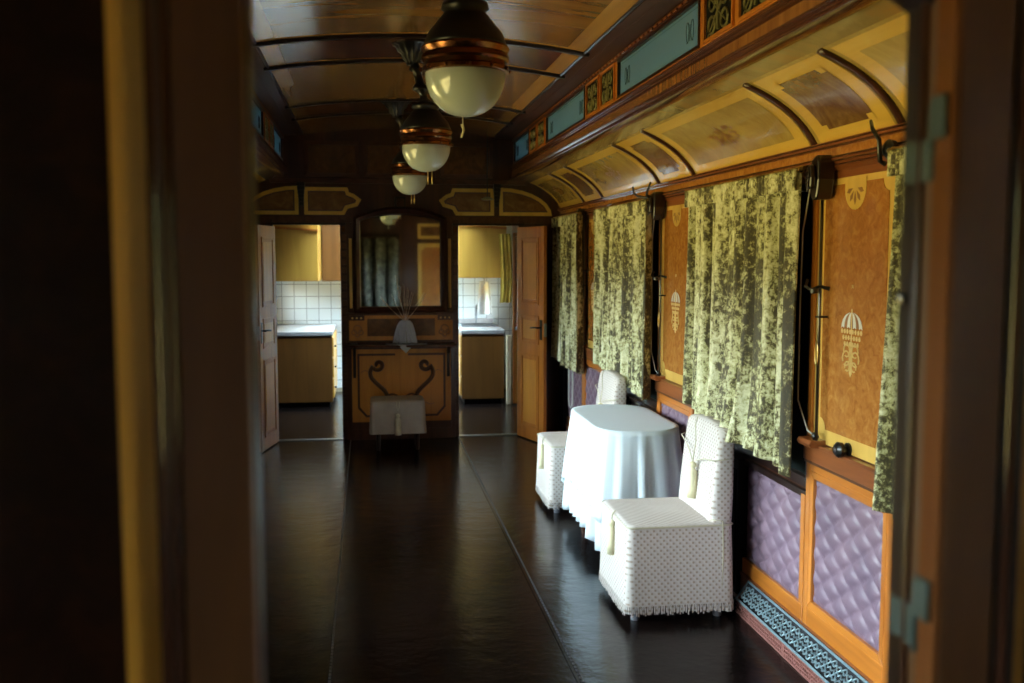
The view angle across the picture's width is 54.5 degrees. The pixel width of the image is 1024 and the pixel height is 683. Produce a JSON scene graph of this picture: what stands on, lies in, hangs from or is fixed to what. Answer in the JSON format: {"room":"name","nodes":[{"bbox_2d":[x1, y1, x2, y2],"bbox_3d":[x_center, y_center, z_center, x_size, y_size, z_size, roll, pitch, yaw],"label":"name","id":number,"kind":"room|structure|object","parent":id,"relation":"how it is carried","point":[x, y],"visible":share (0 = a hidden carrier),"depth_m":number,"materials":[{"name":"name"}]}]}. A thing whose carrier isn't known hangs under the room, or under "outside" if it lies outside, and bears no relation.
{"room":"train dining car","nodes":[
{"label":"train dining car","id":0,"kind":"room"},
{"bbox_2d":[255,158,275,183],"bbox_3d":[-1.696,-1.015,4.889,0.452,0.314,8.300,-1,5,-8],"label":"ceiling","id":1,"kind":"structure","parent":0,"point":[262,173],"depth_m":8.41,"materials":[{"name":"brown wood"}]},
{"bbox_2d":[254,92,283,150],"bbox_3d":[-1.481,-1.386,4.888,0.062,0.245,8.300,-1,5,-8],"label":"wall","id":2,"kind":"structure","parent":0,"point":[269,123],"depth_m":7.58,"materials":[{"name":"orange wood"}]},
{"bbox_2d":[254,98,263,138],"bbox_3d":[-1.726,-1.522,6.580,0.026,0.207,1.350,-1,5,-8],"label":"window","id":3,"kind":"structure","parent":2,"relation":"in","point":[258,111],"depth_m":7.05,"materials":[{"name":"blue glass"}]},
{"bbox_2d":[255,130,287,177],"bbox_3d":[-1.482,-1.193,4.905,0.100,0.143,8.300,-1,5,-8],"label":"beam","id":4,"kind":"structure","parent":2,"relation":"attached to","point":[264,153],"depth_m":7.53,"materials":[{"name":"brown wood"}]},
{"bbox_2d":[274,126,282,160],"bbox_3d":[-2.003,-1.686,8.483,0.026,0.207,0.850,-1,5,-8],"label":"window","id":5,"kind":"structure","parent":2,"relation":"in","point":[278,139],"depth_m":8.64,"materials":[{"name":"blue glass"}]},
{"bbox_2d":[276,225,511,391],"bbox_3d":[-1.506,-0.525,12.534,3.080,2.300,0.062,-1,5,-8],"label":"wall","id":6,"kind":"structure","parent":0,"point":[297,302],"depth_m":12.40,"materials":[{"name":"white tile"}]},
{"bbox_2d":[321,225,340,280],"bbox_3d":[-2.095,-1.120,12.099,0.415,0.760,0.510,-1,5,-8],"label":"upper cabinet","id":7,"kind":"object","parent":6,"relation":"attached to","point":[330,234],"visible":0.33,"depth_m":11.86,"materials":[{"name":"brown laminate"}]},
{"bbox_2d":[256,128,559,438],"bbox_3d":[-1.029,-0.542,9.231,3.200,2.900,0.130,-1,5,-8],"label":"wall","id":8,"kind":"structure","parent":0,"point":[334,177],"depth_m":9.15,"materials":[{"name":"brown wood"}]},
{"bbox_2d":[257,225,278,451],"bbox_3d":[-2.160,-0.038,8.769,0.156,1.955,0.540,0,5,2],"label":"door","id":9,"kind":"structure","parent":8,"relation":"in","point":[266,256],"depth_m":8.74,"materials":[{"name":"brown wood"}]},
{"bbox_2d":[348,197,451,312],"bbox_3d":[-1.026,-0.797,9.156,0.950,1.060,0.095,-1,5,-8],"label":"wall mirror","id":10,"kind":"object","parent":8,"relation":"attached to","point":[409,244],"visible":1,"depth_m":9.16,"materials":[{"name":"brown wood"}]},
{"bbox_2d":[517,226,549,441],"bbox_3d":[0.181,-0.068,9.118,0.156,1.955,0.536,-2,5,-26],"label":"door","id":11,"kind":"structure","parent":8,"relation":"in","point":[532,326],"depth_m":9.08,"materials":[{"name":"brown wood"}]},
{"bbox_2d":[252,0,683,138],"bbox_3d":[-0.433,-1.555,5.026,2.100,0.092,8.300,-1,5,-8],"label":"ceiling","id":12,"kind":"structure","parent":0,"point":[333,64],"depth_m":5.53,"materials":[{"name":"brown wood"}]},
{"bbox_2d":[381,102,429,203],"bbox_3d":[-0.805,-1.432,7.559,0.368,0.770,0.310,-1,5,-8],"label":"ceiling lamp","id":13,"kind":"object","parent":12,"relation":"hanging from","point":[407,180],"visible":0.78,"depth_m":7.48,"materials":[{"name":"white glass"}]},
{"bbox_2d":[391,40,453,184],"bbox_3d":[-0.492,-1.256,5.500,0.343,0.770,0.310,-1,5,-8],"label":"ceiling lamp","id":14,"kind":"object","parent":12,"relation":"hanging from","point":[426,135],"visible":0.96,"depth_m":5.42,"materials":[{"name":"white glass"}]},
{"bbox_2d":[419,0,510,137],"bbox_3d":[-0.156,-1.066,3.304,0.310,0.771,0.310,-1,5,-8],"label":"ceiling lamp","id":15,"kind":"object","parent":12,"relation":"hanging from","point":[465,58],"visible":1,"depth_m":3.22,"materials":[{"name":"white glass"}]},
{"bbox_2d":[482,131,492,199],"bbox_3d":[-0.220,-1.577,8.859,0.110,0.635,0.110,-1,5,-8],"label":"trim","id":16,"kind":"structure","parent":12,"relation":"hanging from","point":[487,197],"depth_m":8.85,"materials":[{"name":"brown wood"}]},
{"bbox_2d":[458,226,506,277],"bbox_3d":[-0.403,-1.080,11.811,0.550,0.630,1.010,-1,5,-8],"label":"upper cabinet","id":17,"kind":"object","parent":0,"point":[478,246],"visible":0.6,"depth_m":11.33,"materials":[{"name":"yellow wood"}]},
{"bbox_3d":[-0.334,-0.731,11.956,0.060,0.100,0.103,-1,5,-8],"label":"towel hook","id":18,"kind":"object","parent":17,"relation":"attached to","visible":0},
{"bbox_2d":[477,281,491,314],"bbox_3d":[-0.329,-0.524,11.937,0.183,0.402,0.050,-1,5,-8],"label":"towel","id":19,"kind":"object","parent":18,"relation":"hanging from","point":[484,306],"visible":1,"depth_m":11.94,"materials":[{"name":"white fabric"}]},
{"bbox_2d":[0,0,1023,682],"bbox_3d":[0.169,0.164,1.008,3.080,2.900,0.112,-1,5,-8],"label":"door frame","id":20,"kind":"structure","parent":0,"point":[132,531],"depth_m":0.92,"materials":[{"name":"brown wood"}]},
{"bbox_2d":[262,388,808,682],"bbox_3d":[-0.455,1.279,5.419,3.240,0.084,14.800,-1,5,-8],"label":"floor","id":21,"kind":"structure","parent":0,"point":[433,589],"depth_m":5.22,"materials":[{"name":"brown wood"}]},
{"bbox_2d":[277,324,337,407],"bbox_3d":[-2.485,0.264,11.764,0.844,0.860,1.292,-1,5,-8],"label":"base cabinet","id":22,"kind":"object","parent":21,"relation":"on","point":[307,353],"visible":0.79,"depth_m":11.16,"materials":[{"name":"brown laminate"}]},
{"bbox_2d":[277,324,335,336],"bbox_3d":[-2.502,-0.136,11.727,0.810,0.057,1.292,-1,5,-8],"label":"countertop","id":23,"kind":"structure","parent":22,"relation":"on","point":[283,330],"depth_m":11.26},
{"bbox_2d":[369,395,426,450],"bbox_3d":[-1.014,0.720,8.818,0.499,0.455,0.409,-1,5,-8],"label":"stool","id":24,"kind":"object","parent":21,"relation":"on","point":[403,414],"visible":1,"depth_m":8.67,"materials":[{"name":"grey fabric"}]},
{"bbox_2d":[279,433,516,440],"bbox_3d":[-1.054,0.899,9.343,2.250,0.008,0.065,-1,5,-8],"label":"threshold","id":25,"kind":"object","parent":21,"relation":"on","point":[314,439],"visible":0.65,"depth_m":9.26,"materials":[{"name":"metal"}]},
{"bbox_2d":[342,235,458,439],"bbox_3d":[-1.014,-0.030,9.140,1.064,1.895,0.260,-1,5,-8],"label":"tall cabinet","id":26,"kind":"object","parent":21,"relation":"on","point":[373,367],"visible":0.92,"depth_m":9.21,"materials":[{"name":"brown wood"}]},
{"bbox_2d":[346,343,456,347],"bbox_3d":[-1.009,0.037,9.111,1.010,0.022,0.190,-1,5,-8],"label":"shelf","id":27,"kind":"object","parent":26,"relation":"attached to","point":[360,345],"depth_m":9.06,"materials":[{"name":"brown wood"}]},
{"bbox_2d":[386,343,426,352],"bbox_3d":[-0.968,0.062,9.106,0.380,0.076,0.176,-1,5,-8],"label":"doily","id":28,"kind":"object","parent":26,"relation":"on","point":[403,347],"visible":0.97,"depth_m":9.07,"materials":[{"name":"white fabric"}]},
{"bbox_2d":[381,276,425,343],"bbox_3d":[-0.987,-0.287,9.065,0.409,0.620,0.139,-1,5,-8],"label":"bouquet","id":29,"kind":"object","parent":28,"relation":"on","point":[405,333],"visible":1,"depth_m":9.05,"materials":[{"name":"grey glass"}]},
{"bbox_2d":[459,325,504,403],"bbox_3d":[-0.440,0.238,12.060,0.544,0.860,1.292,-1,5,-8],"label":"base cabinet","id":30,"kind":"object","parent":21,"relation":"on","point":[481,349],"visible":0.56,"depth_m":11.44,"materials":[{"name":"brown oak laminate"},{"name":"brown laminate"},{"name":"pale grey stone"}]},
{"bbox_2d":[459,325,504,334],"bbox_3d":[-0.423,-0.162,12.028,0.510,0.057,1.292,-1,5,-8],"label":"countertop","id":31,"kind":"structure","parent":30,"relation":"on","point":[496,329],"depth_m":11.41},
{"bbox_2d":[459,318,492,322],"bbox_3d":[-0.470,-0.255,12.344,0.470,0.065,0.020,-1,5,-8],"label":"tile","id":32,"kind":"object","parent":31,"relation":"on","point":[461,320],"visible":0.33,"depth_m":12.34,"materials":[{"name":"white tile"}]},
{"bbox_2d":[475,304,476,322],"bbox_3d":[-0.429,-0.329,12.157,0.022,0.250,0.170,-1,5,-8],"label":"tap","id":33,"kind":"object","parent":31,"relation":"on","point":[476,304],"depth_m":12.22,"materials":[{"name":"grey metal"}]},
{"bbox_2d":[459,304,497,326],"bbox_3d":[-0.411,-0.319,12.038,0.440,0.250,0.411,-1,5,-8],"label":"sink","id":34,"kind":"object","parent":31,"relation":"in","point":[475,324],"visible":0.9,"depth_m":12.16,"materials":[{"name":"grey metal"}]},
{"bbox_2d":[459,323,497,326],"bbox_3d":[-0.411,-0.203,12.043,0.440,0.018,0.400,-1,5,-8],"label":"basin","id":35,"kind":"object","parent":34,"relation":"in","point":[461,324],"depth_m":11.96,"materials":[{"name":"grey metal"}]},
{"bbox_2d":[506,335,511,404],"bbox_3d":[-0.036,0.324,11.417,0.060,0.800,0.070,-1,5,-8],"label":"door frame","id":36,"kind":"structure","parent":21,"relation":"on","point":[508,337],"depth_m":11.38,"materials":[{"name":"beige paint"}]},
{"bbox_2d":[513,233,516,403],"bbox_3d":[0.070,-0.258,11.296,0.120,1.940,0.028,-1,5,-8],"label":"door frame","id":37,"kind":"structure","parent":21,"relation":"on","point":[514,235],"depth_m":11.29,"materials":[{"name":"brown wood"}]},
{"bbox_2d":[499,234,511,302],"bbox_3d":[-0.072,-0.830,11.298,0.155,0.780,0.044,-1,5,-8],"label":"curtain","id":38,"kind":"object","parent":37,"relation":"hanging from","point":[504,239],"visible":1,"depth_m":11.29,"materials":[{"name":"yellow fabric"}]},
{"bbox_2d":[535,370,626,512],"bbox_3d":[0.457,0.657,6.817,0.561,0.923,0.561,-1,5,-8],"label":"slipcovered chair","id":39,"kind":"object","parent":21,"relation":"on","point":[551,446],"visible":0.44,"depth_m":6.63,"materials":[{"name":"fabric"}]},
{"bbox_2d":[599,414,734,620],"bbox_3d":[0.735,0.825,4.869,0.561,0.923,0.561,-1,5,-8],"label":"slipcovered chair","id":40,"kind":"object","parent":21,"relation":"on","point":[662,551],"visible":1,"depth_m":4.64,"materials":[{"name":"fabric"}]},
{"bbox_2d":[735,580,868,682],"bbox_3d":[1.334,1.356,3.171,0.069,0.151,3.240,-1,5,-8],"label":"heater cover","id":41,"kind":"object","parent":21,"relation":"on","point":[802,650],"visible":1,"depth_m":4.18,"materials":[{"name":"silver metal"}]},
{"bbox_2d":[512,0,776,164],"bbox_3d":[0.615,-1.412,5.191,0.062,0.245,8.300,-1,5,-8],"label":"wall","id":42,"kind":"structure","parent":0,"point":[717,17],"depth_m":4.88,"materials":[{"name":"orange wood"}]},
{"bbox_2d":[514,130,528,163],"bbox_3d":[0.089,-1.712,8.786,0.026,0.207,0.850,-1,5,-8],"label":"window","id":43,"kind":"structure","parent":42,"relation":"in","point":[521,144],"depth_m":8.79,"materials":[{"name":"blue glass"}]},
{"bbox_2d":[546,86,584,143],"bbox_3d":[0.366,-1.548,6.883,0.026,0.207,1.350,-1,5,-8],"label":"window","id":44,"kind":"structure","parent":42,"relation":"in","point":[571,112],"depth_m":6.84,"materials":[{"name":"teal glass"}]},
{"bbox_2d":[617,0,700,98],"bbox_3d":[0.680,-1.364,4.733,0.026,0.207,1.350,-1,5,-8],"label":"window","id":45,"kind":"structure","parent":42,"relation":"in","point":[678,37],"depth_m":4.63,"materials":[{"name":"teal glass"}]},
{"bbox_2d":[509,0,880,180],"bbox_3d":[0.616,-1.219,5.208,0.100,0.143,8.300,-1,5,-8],"label":"crown molding","id":46,"kind":"structure","parent":42,"relation":"attached to","point":[783,23],"depth_m":3.92,"materials":[{"name":"brown wood"}]},
{"bbox_2d":[512,171,895,682],"bbox_3d":[1.061,0.076,5.537,0.136,2.300,14.700,-1,5,-8],"label":"wall","id":47,"kind":"structure","parent":0,"point":[820,549],"depth_m":3.95,"materials":[{"name":"brown wood"}]},
{"bbox_2d":[568,369,573,408],"bbox_3d":[0.520,0.372,8.800,0.018,0.448,0.176,-1,5,-8],"label":"strap","id":48,"kind":"object","parent":47,"relation":"attached to","point":[571,405],"visible":0.84,"depth_m":8.80,"materials":[{"name":"grey fabric"}]},
{"bbox_2d":[582,230,583,256],"bbox_3d":[0.582,-0.435,8.922,0.064,1.300,1.000,-1,5,-8],"label":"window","id":49,"kind":"structure","parent":47,"relation":"in","point":[582,230],"depth_m":8.63,"materials":[{"name":"brown wood"}]},
{"bbox_2d":[583,223,587,344],"bbox_3d":[0.587,-0.470,8.275,0.086,1.020,0.082,-1,5,-8],"label":"rod","id":50,"kind":"object","parent":47,"relation":"attached to","point":[584,270],"visible":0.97,"depth_m":8.26,"materials":[{"name":"metal"}]},
{"bbox_2d":[593,199,651,399],"bbox_3d":[0.743,-0.310,6.887,0.098,1.255,1.432,-1,5,-8],"label":"curtain","id":51,"kind":"object","parent":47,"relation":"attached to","point":[622,232],"visible":1,"depth_m":6.65,"materials":[{"name":"fabric"}]},
{"bbox_2d":[626,220,658,408],"bbox_3d":[0.861,-0.271,7.004,0.064,1.300,1.470,-1,5,-8],"label":"window","id":52,"kind":"structure","parent":47,"relation":"in","point":[652,402],"depth_m":6.48,"materials":[{"name":"brown wood"}]},
{"bbox_2d":[649,371,664,380],"bbox_3d":[0.912,0.207,6.205,0.084,0.064,0.120,-1,5,-8],"label":"handle","id":53,"kind":"object","parent":47,"relation":"attached to","point":[655,377],"visible":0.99,"depth_m":6.15,"materials":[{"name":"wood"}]},
{"bbox_2d":[565,424,874,682],"bbox_3d":[1.051,1.156,5.496,0.034,0.155,8.240,-1,5,-8],"label":"baseboard","id":54,"kind":"structure","parent":47,"relation":"attached to","point":[744,578],"depth_m":4.25,"materials":[{"name":"red wood"}]},
{"bbox_2d":[557,122,904,487],"bbox_3d":[1.071,-0.194,5.388,0.112,1.425,8.250,-1,5,-8],"label":"window","id":55,"kind":"structure","parent":47,"relation":"in","point":[798,465],"depth_m":4.29,"materials":[{"name":"brown wood"}]},
{"bbox_2d":[573,209,585,229],"bbox_3d":[0.560,-1.017,8.268,0.098,0.172,0.083,-1,5,-8],"label":"bracket","id":56,"kind":"object","parent":55,"relation":"attached to","point":[578,210],"visible":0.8,"depth_m":8.23,"materials":[{"name":"brown wood"}]},
{"bbox_3d":[0.475,-1.095,8.707,0.032,0.030,1.180,-1,5,-8],"label":"curtain rod","id":57,"kind":"object","parent":56,"relation":"attached to","visible":0},
{"bbox_2d":[551,213,583,373],"bbox_3d":[0.474,-0.435,8.749,0.099,1.326,1.138,-1,5,-8],"label":"curtain","id":58,"kind":"object","parent":57,"relation":"hanging from","point":[567,348],"visible":1,"depth_m":8.54,"materials":[{"name":"fabric"}]},
{"bbox_2d":[632,182,652,198],"bbox_3d":[0.837,-0.911,6.129,0.107,0.113,0.408,-1,5,-8],"label":"coat hook","id":59,"kind":"object","parent":55,"relation":"attached to","point":[649,185],"visible":0.71,"depth_m":6.14,"materials":[{"name":"black metal"}]},
{"bbox_2d":[650,220,658,399],"bbox_3d":[0.855,-0.271,7.003,0.006,1.208,1.378,-1,5,-8],"label":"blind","id":60,"kind":"object","parent":55,"relation":"attached to","point":[653,394],"depth_m":6.48,"materials":[{"name":"black fabric"}]},
{"bbox_2d":[647,192,664,219],"bbox_3d":[0.878,-0.830,6.089,0.098,0.172,0.083,-1,5,-8],"label":"bracket","id":61,"kind":"object","parent":55,"relation":"attached to","point":[656,203],"visible":1,"depth_m":6.06,"materials":[{"name":"brown wood"}]},
{"bbox_2d":[595,198,648,209],"bbox_3d":[0.747,-0.935,6.844,0.032,0.030,1.480,-1,5,-8],"label":"curtain rod","id":62,"kind":"object","parent":61,"relation":"attached to","point":[647,198],"visible":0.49,"depth_m":6.75,"materials":[{"name":"brown wood"}]},
{"bbox_2d":[651,220,656,371],"bbox_3d":[0.887,-0.309,6.210,0.022,0.989,0.164,0,5,-3],"label":"blind cord","id":63,"kind":"object","parent":61,"relation":"hanging from","point":[654,220],"visible":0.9,"depth_m":6.28,"materials":[{"name":"fabric"}]},
{"bbox_2d":[651,213,666,375],"bbox_3d":[0.900,-0.285,6.126,0.086,1.020,0.082,-1,5,-8],"label":"rod","id":64,"kind":"object","parent":61,"relation":"hanging from","point":[659,277],"visible":1,"depth_m":6.11,"materials":[{"name":"metal"}]},
{"bbox_2d":[791,191,811,473],"bbox_3d":[1.168,-0.086,4.854,0.006,1.208,1.378,-1,5,-8],"label":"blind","id":65,"kind":"object","parent":55,"relation":"attached to","point":[798,425],"depth_m":4.29,"materials":[{"name":"black fabric"}]},
{"bbox_2d":[805,155,833,199],"bbox_3d":[1.198,-0.641,3.891,0.098,0.172,0.083,-1,5,-8],"label":"bracket","id":66,"kind":"object","parent":55,"relation":"attached to","point":[819,177],"visible":1,"depth_m":3.86,"materials":[{"name":"brown wood"}]},
{"bbox_2d":[684,166,806,192],"bbox_3d":[1.058,-0.751,4.704,0.032,0.030,1.500,-1,5,-8],"label":"curtain rod","id":67,"kind":"object","parent":66,"relation":"attached to","point":[800,168],"visible":0.44,"depth_m":4.38,"materials":[{"name":"brown wood"}]},
{"bbox_2d":[804,200,829,440],"bbox_3d":[1.214,-0.101,3.976,0.086,1.020,0.082,-1,5,-8],"label":"rod","id":68,"kind":"object","parent":66,"relation":"hanging from","point":[817,289],"visible":0.98,"depth_m":3.96,"materials":[{"name":"metal"}]},
{"bbox_2d":[869,119,898,165],"bbox_3d":[1.258,-0.674,3.369,0.092,0.163,0.065,1,5,14],"label":"coat hook","id":69,"kind":"object","parent":55,"relation":"attached to","point":[881,149],"visible":0.84,"depth_m":3.36,"materials":[{"name":"black metal"}]},
{"bbox_2d":[887,145,903,152],"bbox_3d":[1.368,-0.569,2.579,0.032,0.030,1.510,-1,5,-8],"label":"curtain rod","id":70,"kind":"object","parent":55,"relation":"attached to","point":[892,147],"visible":0.08,"depth_m":3.28,"materials":[{"name":"gold metal"}]},
{"bbox_2d":[682,169,801,476],"bbox_3d":[1.022,-0.126,4.743,0.152,1.255,1.434,-1,5,-8],"label":"curtain","id":71,"kind":"object","parent":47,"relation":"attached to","point":[743,247],"visible":0.99,"depth_m":4.54,"materials":[{"name":"fabric"}]},
{"bbox_2d":[797,189,811,433],"bbox_3d":[1.200,-0.125,4.061,0.022,0.989,0.164,0,5,-3],"label":"blind cord","id":72,"kind":"object","parent":47,"relation":"hanging from","point":[809,189],"visible":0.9,"depth_m":4.12,"materials":[{"name":"fabric"}]},
{"bbox_2d":[797,432,827,447],"bbox_3d":[1.225,0.392,4.056,0.084,0.064,0.120,-1,5,-8],"label":"handle","id":73,"kind":"object","parent":47,"relation":"attached to","point":[809,441],"visible":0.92,"depth_m":4.01,"materials":[{"name":"red wood"}]},
{"bbox_2d":[833,442,851,457],"bbox_3d":[1.259,0.414,3.804,0.060,0.062,0.062,-1,5,-8],"label":"fitting","id":74,"kind":"object","parent":47,"relation":"attached to","point":[840,449],"visible":1,"depth_m":3.79,"materials":[{"name":"black metal"}]},
{"bbox_2d":[872,147,903,513],"bbox_3d":[1.366,0.039,2.622,0.100,1.221,1.459,-1,5,-8],"label":"curtain","id":75,"kind":"object","parent":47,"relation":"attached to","point":[883,476],"visible":0.04,"depth_m":3.33,"materials":[{"name":"fabric"}]},
{"bbox_2d":[521,0,907,207],"bbox_3d":[0.830,-1.047,5.254,0.452,0.314,8.300,-1,5,-8],"label":"ceiling","id":76,"kind":"structure","parent":0,"point":[827,85],"depth_m":4.09,"materials":[{"name":"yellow wood"}]},
{"bbox_3d":[-1.971,0.114,5.098,0.136,2.300,14.700,-1,5,-8],"label":"wall","id":77,"kind":"structure","parent":0,"visible":0},
{"bbox_2d":[273,225,321,280],"bbox_3d":[-2.546,-1.021,11.473,0.650,0.630,0.950,-1,5,-8],"label":"upper cabinet","id":78,"kind":"object","parent":77,"relation":"attached to","point":[298,248],"visible":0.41,"depth_m":11.04,"materials":[{"name":"yellow wood"}]},
{"bbox_3d":[0.658,0.825,5.968,0.470,0.735,1.000,-1,5,-8],"label":"table","id":79,"kind":"object","parent":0,"visible":0},
{"bbox_2d":[561,404,681,550],"bbox_3d":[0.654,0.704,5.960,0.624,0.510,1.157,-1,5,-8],"label":"tablecloth","id":80,"kind":"object","parent":79,"relation":"on","point":[619,437],"visible":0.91,"depth_m":5.50,"materials":[{"name":"white fabric"}]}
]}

